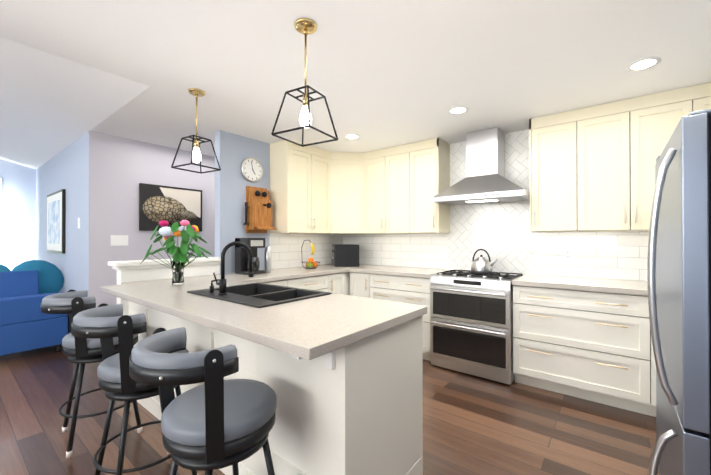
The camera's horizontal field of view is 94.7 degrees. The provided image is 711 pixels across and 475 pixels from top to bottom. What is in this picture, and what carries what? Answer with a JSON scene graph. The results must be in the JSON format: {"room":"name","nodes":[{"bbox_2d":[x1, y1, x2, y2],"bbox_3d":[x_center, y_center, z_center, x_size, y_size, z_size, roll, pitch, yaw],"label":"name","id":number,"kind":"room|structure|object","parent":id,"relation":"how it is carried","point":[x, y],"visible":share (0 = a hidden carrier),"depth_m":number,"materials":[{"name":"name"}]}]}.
{"room":"kitchen","nodes":[
{"label":"kitchen","id":0,"kind":"room"},
{"bbox_2d":[0,159,35,270],"bbox_3d":[-6.536,-0.531,3.786,0.100,3.700,4.283,0,0,38],"label":"wall","id":1,"kind":"structure","parent":0,"point":[18,214],"depth_m":5.19,"materials":[{"name":"blue"}]},
{"bbox_2d":[0,178,1,263],"bbox_3d":[-6.089,0.191,4.301,0.080,2.220,1.950,0,0,38],"label":"window","id":2,"kind":"structure","parent":1,"relation":"in","point":[0,218],"depth_m":5.04,"materials":[{"name":"white"}]},
{"bbox_2d":[36,131,88,333],"bbox_3d":[-4.026,0.071,4.467,3.194,2.500,0.100,0,0,38],"label":"wall","id":3,"kind":"structure","parent":0,"point":[67,168],"depth_m":3.92,"materials":[{"name":"blue paint"}]},
{"bbox_2d":[46,189,65,253],"bbox_3d":[-4.000,-0.199,4.360,0.970,0.800,0.033,0,0,38],"label":"picture frame","id":4,"kind":"object","parent":3,"relation":"attached to","point":[56,211],"visible":1,"depth_m":4.24,"materials":[{"name":"black"}]},
{"bbox_2d":[0,37,149,168],"bbox_3d":[-4.728,-1.672,2.237,4.865,1.088,4.283,0,0,38],"label":"sloped ceiling","id":5,"kind":"structure","parent":0,"point":[52,105],"depth_m":2.85,"materials":[{"name":"white paint"}]},
{"bbox_2d":[89,131,214,306],"bbox_3d":[-1.969,0.102,4.575,0.102,2.440,2.816,0,0,38],"label":"wall","id":6,"kind":"structure","parent":0,"point":[120,169],"depth_m":3.71,"materials":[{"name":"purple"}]},
{"bbox_2d":[111,235,127,245],"bbox_3d":[-2.630,0.033,3.648,0.009,0.115,0.165,0,0,38],"label":"light switch","id":7,"kind":"object","parent":6,"relation":"attached to","point":[119,240],"visible":1,"depth_m":3.65,"materials":[{"name":"white plastic"}]},
{"bbox_2d":[139,183,201,231],"bbox_3d":[-2.274,-0.355,4.076,0.038,0.550,0.730,0,0,38],"label":"framed picture","id":8,"kind":"object","parent":6,"relation":"attached to","point":[159,203],"visible":0.96,"depth_m":4.01,"materials":[{"name":"black"}]},
{"bbox_2d":[108,257,220,314],"bbox_3d":[-1.743,0.760,3.083,0.210,1.110,0.925,0,0,38],"label":"wall","id":9,"kind":"structure","parent":0,"point":[134,270],"depth_m":2.91,"materials":[{"name":"white paint"}]},
{"bbox_2d":[215,130,281,273],"bbox_3d":[-0.845,0.101,4.224,0.110,2.440,1.975,0,0,38],"label":"wall","id":10,"kind":"structure","parent":0,"point":[233,151],"depth_m":3.54,"materials":[{"name":"blue paint"}]},
{"bbox_2d":[241,157,262,181],"bbox_3d":[-1.168,-0.767,3.702,0.032,0.276,0.276,0,0,38],"label":"wall clock","id":11,"kind":"object","parent":10,"relation":"attached to","point":[251,169],"visible":1,"depth_m":3.69,"materials":[{"name":"silver metal"}]},
{"bbox_2d":[244,186,275,232],"bbox_3d":[-1.060,-0.315,3.670,0.239,0.525,0.354,0,0,38],"label":"wall phone","id":12,"kind":"object","parent":10,"relation":"attached to","point":[258,210],"visible":0.98,"depth_m":3.64,"materials":[{"name":"brown wood"}]},
{"bbox_2d":[270,139,329,233],"bbox_3d":[-0.649,-0.584,4.090,0.362,1.068,0.754,0,0,38],"label":"upper cabinet","id":13,"kind":"object","parent":10,"relation":"attached to","point":[299,175],"depth_m":3.88,"materials":[{"name":"beige wood"}]},
{"bbox_2d":[269,233,342,268],"bbox_3d":[-0.607,0.163,4.433,0.004,0.443,1.349,0,0,38],"label":"backsplash","id":14,"kind":"structure","parent":10,"relation":"attached to","point":[286,250],"depth_m":4.27,"materials":[{"name":"tile"}]},
{"bbox_2d":[0,345,658,474],"bbox_3d":[-2.339,1.342,2.196,8.650,0.060,7.200,0,0,38],"label":"floor","id":15,"kind":"structure","parent":0,"point":[474,425],"depth_m":2.24,"materials":[{"name":"brown wood"}]},
{"bbox_2d":[0,260,67,355],"bbox_3d":[-4.378,0.787,3.287,1.000,1.060,2.182,0,0,38],"label":"sofa","id":16,"kind":"object","parent":15,"relation":"on","point":[26,288],"visible":0.9,"depth_m":3.63,"materials":[{"name":"blue fabric"}]},
{"bbox_2d":[41,289,141,457],"bbox_3d":[-1.739,0.835,2.183,0.524,0.953,0.442,0,0,-45],"label":"stool","id":17,"kind":"object","parent":15,"relation":"on","point":[78,351],"visible":0.73,"depth_m":2.02,"materials":[{"name":"grey leather"}]},
{"bbox_2d":[71,303,197,474],"bbox_3d":[-1.141,0.833,1.711,0.442,0.953,0.524,0,0,41],"label":"stool","id":18,"kind":"object","parent":15,"relation":"on","point":[105,323],"visible":0.71,"depth_m":1.55,"materials":[{"name":"grey leather"}]},
{"bbox_2d":[129,327,276,474],"bbox_3d":[-0.542,0.831,1.238,0.442,0.953,0.524,0,0,38],"label":"stool","id":19,"kind":"object","parent":15,"relation":"on","point":[216,420],"visible":1,"depth_m":1.10,"materials":[{"name":"grey leather"}]},
{"bbox_2d":[261,279,288,286],"bbox_3d":[-1.097,0.870,3.301,0.627,0.892,0.530,0,0,38],"label":"base cabinet","id":20,"kind":"object","parent":15,"relation":"on","point":[285,282],"depth_m":3.24,"materials":[{"name":"white wood"}]},
{"bbox_2d":[128,301,422,474],"bbox_3d":[-0.824,0.865,2.218,2.399,0.893,0.887,0,0,38],"label":"kitchen island","id":21,"kind":"object","parent":15,"relation":"on","point":[355,408],"visible":0.5,"depth_m":1.51,"materials":[{"name":"white wood"}]},
{"bbox_2d":[120,276,426,359],"bbox_3d":[-0.574,0.394,1.982,1.767,0.040,0.883,0,0,38],"label":"countertop","id":22,"kind":"structure","parent":21,"relation":"on","point":[311,328],"depth_m":1.48,"materials":[{"name":"beige stone"}]},
{"bbox_2d":[213,242,252,295],"bbox_3d":[-0.794,0.194,2.129,0.155,0.336,0.206,0,0,38],"label":"faucet","id":23,"kind":"object","parent":22,"relation":"on","point":[222,283],"visible":1,"depth_m":2.07,"materials":[{"name":"black metal"}]},
{"bbox_2d":[187,283,330,307],"bbox_3d":[-0.649,0.472,2.186,0.810,0.218,0.560,0,0,38],"label":"sink","id":24,"kind":"object","parent":22,"relation":"in","point":[259,295],"visible":0.42,"depth_m":2.19,"materials":[{"name":"grey"}]},
{"bbox_2d":[210,279,218,292],"bbox_3d":[-0.929,0.319,2.161,0.039,0.088,0.062,0,0,38],"label":"soap dispenser","id":25,"kind":"object","parent":24,"relation":"on","point":[212,288],"visible":0.81,"depth_m":2.15,"materials":[{"name":"black metal"}]},
{"bbox_2d":[289,274,332,292],"bbox_3d":[-0.747,0.872,3.745,0.627,0.892,0.716,0,0,38],"label":"base cabinet","id":26,"kind":"object","parent":15,"relation":"on","point":[324,283],"depth_m":3.63,"materials":[{"name":"white wood"}]},
{"bbox_2d":[100,264,355,297],"bbox_3d":[-0.865,0.401,3.571,0.660,0.040,3.017,0,0,38],"label":"countertop","id":27,"kind":"structure","parent":26,"relation":"on","point":[295,272],"depth_m":3.16,"materials":[{"name":"beige stone"}]},
{"bbox_2d":[140,220,210,284],"bbox_3d":[-1.414,0.118,2.619,0.492,0.515,0.489,0,0,38],"label":"vase","id":28,"kind":"object","parent":27,"relation":"on","point":[185,230],"visible":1,"depth_m":2.54,"materials":[{"name":"clear glass"}]},
{"bbox_2d":[235,238,264,274],"bbox_3d":[-1.097,0.192,3.444,0.280,0.375,0.210,0,0,38],"label":"coffee maker","id":29,"kind":"object","parent":27,"relation":"on","point":[241,258],"visible":0.81,"depth_m":3.40,"materials":[{"name":"black plastic"}]},
{"bbox_2d":[264,247,271,271],"bbox_3d":[-0.975,0.240,3.647,0.076,0.280,0.076,0,0,38],"label":"steel canister","id":30,"kind":"object","parent":27,"relation":"on","point":[268,261],"visible":0.96,"depth_m":3.62,"materials":[{"name":"silver metal"}]},
{"bbox_2d":[301,240,319,268],"bbox_3d":[-0.554,0.205,4.067,0.236,0.354,0.236,0,0,38],"label":"basket","id":31,"kind":"object","parent":27,"relation":"on","point":[311,263],"visible":1,"depth_m":4.04,"materials":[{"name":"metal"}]},
{"bbox_2d":[330,244,358,266],"bbox_3d":[-0.155,0.238,4.455,0.350,0.290,0.380,0,0,-10],"label":"toaster","id":32,"kind":"object","parent":27,"relation":"on","point":[345,255],"visible":1,"depth_m":4.27,"materials":[{"name":"black plastic"}]},
{"bbox_2d":[333,272,344,294],"bbox_3d":[-0.468,0.873,4.098,0.627,0.892,0.301,0,0,38],"label":"base cabinet","id":33,"kind":"object","parent":15,"relation":"on","point":[338,278],"depth_m":3.95,"materials":[{"name":"white wood"}]},
{"bbox_2d":[349,272,368,297],"bbox_3d":[0.242,0.874,4.218,0.300,0.892,0.628,0,0,38],"label":"base cabinet","id":34,"kind":"object","parent":15,"relation":"on","point":[358,282],"depth_m":3.98,"materials":[{"name":"white wood"}]},
{"bbox_2d":[369,273,430,360],"bbox_3d":[0.650,0.873,3.896,0.855,0.892,0.628,0,0,38],"label":"base cabinet","id":35,"kind":"object","parent":15,"relation":"on","point":[403,289],"depth_m":3.57,"materials":[{"name":"white wood"}]},
{"bbox_2d":[276,293,419,323],"bbox_3d":[-0.073,0.393,1.750,0.693,0.040,0.480,0,0,38],"label":"countertop","id":36,"kind":"structure","parent":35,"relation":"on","point":[363,310],"depth_m":1.74,"materials":[{"name":"beige stone"}]},
{"bbox_2d":[348,264,450,277],"bbox_3d":[0.551,0.402,3.958,1.084,0.040,0.655,0,0,38],"label":"countertop","id":37,"kind":"structure","parent":35,"relation":"on","point":[363,268],"depth_m":3.81,"materials":[{"name":"beige stone"}]},
{"bbox_2d":[430,269,522,384],"bbox_3d":[1.249,0.840,3.345,0.758,0.954,0.747,0,0,38],"label":"range","id":38,"kind":"object","parent":15,"relation":"on","point":[471,324],"visible":0.94,"depth_m":3.07,"materials":[{"name":"silver metal"}]},
{"bbox_2d":[471,249,496,273],"bbox_3d":[1.321,0.241,3.364,0.265,0.253,0.212,0,0,38],"label":"kettle","id":39,"kind":"object","parent":38,"relation":"on","point":[481,265],"visible":1,"depth_m":3.31,"materials":[{"name":"silver metal"}]},
{"bbox_2d":[513,285,655,416],"bbox_3d":[1.970,0.868,2.854,0.973,0.892,0.628,0,0,38],"label":"base cabinet","id":40,"kind":"object","parent":15,"relation":"on","point":[595,346],"depth_m":2.58,"materials":[{"name":"white wood"}]},
{"bbox_2d":[512,274,647,295],"bbox_3d":[2.260,0.396,2.611,1.732,0.040,0.652,0,0,38],"label":"countertop","id":41,"kind":"structure","parent":40,"relation":"on","point":[633,287],"depth_m":2.71,"materials":[{"name":"beige stone"}]},
{"bbox_2d":[647,109,710,474],"bbox_3d":[1.690,0.432,1.257,0.895,1.750,0.910,0,0,38],"label":"fridge","id":42,"kind":"object","parent":15,"relation":"on","point":[679,272],"visible":1,"depth_m":1.13,"materials":[{"name":"silver metal"}]},
{"bbox_2d":[0,0,710,156],"bbox_3d":[-1.124,-1.163,1.249,5.556,0.060,7.200,0,0,38],"label":"ceiling","id":43,"kind":"structure","parent":0,"point":[382,74],"depth_m":2.06,"materials":[{"name":"white paint"}]},
{"bbox_2d":[171,88,220,173],"bbox_3d":[-1.226,-0.826,2.526,0.256,0.600,0.256,0,0,30],"label":"pendant light","id":44,"kind":"object","parent":43,"relation":"hanging from","point":[196,143],"visible":1,"depth_m":2.51,"materials":[{"name":"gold metal"}]},
{"bbox_2d":[271,18,337,146],"bbox_3d":[-0.265,-0.829,1.742,0.256,0.600,0.256,0,0,30],"label":"pendant light","id":45,"kind":"object","parent":43,"relation":"hanging from","point":[306,26],"visible":1,"depth_m":1.73,"materials":[{"name":"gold metal"}]},
{"bbox_2d":[344,134,358,138],"bbox_3d":[-0.040,-1.119,3.635,0.170,0.006,0.170,0,0,38],"label":"recessed light","id":46,"kind":"object","parent":43,"relation":"in","point":[351,136],"visible":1,"depth_m":3.62,"materials":[{"name":"white"}]},
{"bbox_2d":[448,106,467,113],"bbox_3d":[0.906,-1.122,2.889,0.170,0.006,0.170,0,0,38],"label":"recessed light","id":47,"kind":"object","parent":43,"relation":"in","point":[459,110],"visible":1,"depth_m":2.89,"materials":[{"name":"white"}]},
{"bbox_2d":[626,57,660,70],"bbox_3d":[1.872,-1.125,2.127,0.170,0.006,0.170,0,0,38],"label":"recessed light","id":48,"kind":"object","parent":43,"relation":"in","point":[644,63],"visible":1,"depth_m":2.12,"materials":[{"name":"white"}]},
{"bbox_2d":[343,231,648,280],"bbox_3d":[1.075,0.100,4.030,5.556,2.440,0.100,0,0,38],"label":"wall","id":49,"kind":"structure","parent":0,"point":[620,255],"depth_m":3.22,"materials":[{"name":"tile"}]},
{"bbox_2d":[330,152,365,233],"bbox_3d":[-0.133,-0.582,4.483,0.685,1.068,0.686,0,0,38],"label":"upper cabinet","id":50,"kind":"object","parent":49,"relation":"attached to","point":[347,169],"depth_m":4.30,"materials":[{"name":"beige wood"}]},
{"bbox_2d":[366,138,449,233],"bbox_3d":[0.591,-0.584,4.117,1.089,1.068,0.362,0,0,38],"label":"upper cabinet","id":51,"kind":"object","parent":49,"relation":"attached to","point":[402,181],"depth_m":3.91,"materials":[{"name":"beige wood"}]},
{"bbox_2d":[447,129,538,275],"bbox_3d":[1.489,-0.352,3.640,0.980,1.540,0.002,0,0,38],"label":"backsplash","id":52,"kind":"structure","parent":49,"relation":"attached to","point":[504,236],"depth_m":3.57,"materials":[{"name":"tile"}]},
{"bbox_2d":[432,127,528,205],"bbox_3d":[1.335,-0.749,3.443,0.906,0.743,0.498,0,0,38],"label":"hood chimney","id":53,"kind":"object","parent":52,"relation":"attached to","point":[485,180],"visible":1,"depth_m":3.38,"materials":[{"name":"silver metal"}]},
{"bbox_2d":[529,108,585,231],"bbox_3d":[1.917,-0.588,3.093,0.433,1.068,0.328,0,0,38],"label":"upper cabinet","id":54,"kind":"object","parent":49,"relation":"attached to","point":[557,142],"depth_m":2.96,"materials":[{"name":"beige wood"}]},
{"bbox_2d":[564,249,572,260],"bbox_3d":[2.068,0.166,3.177,0.075,0.115,0.008,0,0,38],"label":"outlet","id":55,"kind":"object","parent":49,"relation":"attached to","point":[568,254],"visible":1,"depth_m":3.17,"materials":[{"name":"white plastic"}]},
{"bbox_2d":[586,83,705,231],"bbox_3d":[2.322,-0.590,2.774,0.830,1.068,0.328,0,0,38],"label":"upper cabinet","id":56,"kind":"object","parent":49,"relation":"attached to","point":[591,168],"depth_m":2.65,"materials":[{"name":"beige wood"}]},
{"bbox_2d":[706,82,710,109],"bbox_3d":[2.719,-0.591,2.460,0.415,1.068,0.328,0,0,38],"label":"upper cabinet","id":57,"kind":"object","parent":49,"relation":"attached to","point":[708,85],"depth_m":2.38,"materials":[{"name":"beige wood"}]}
]}

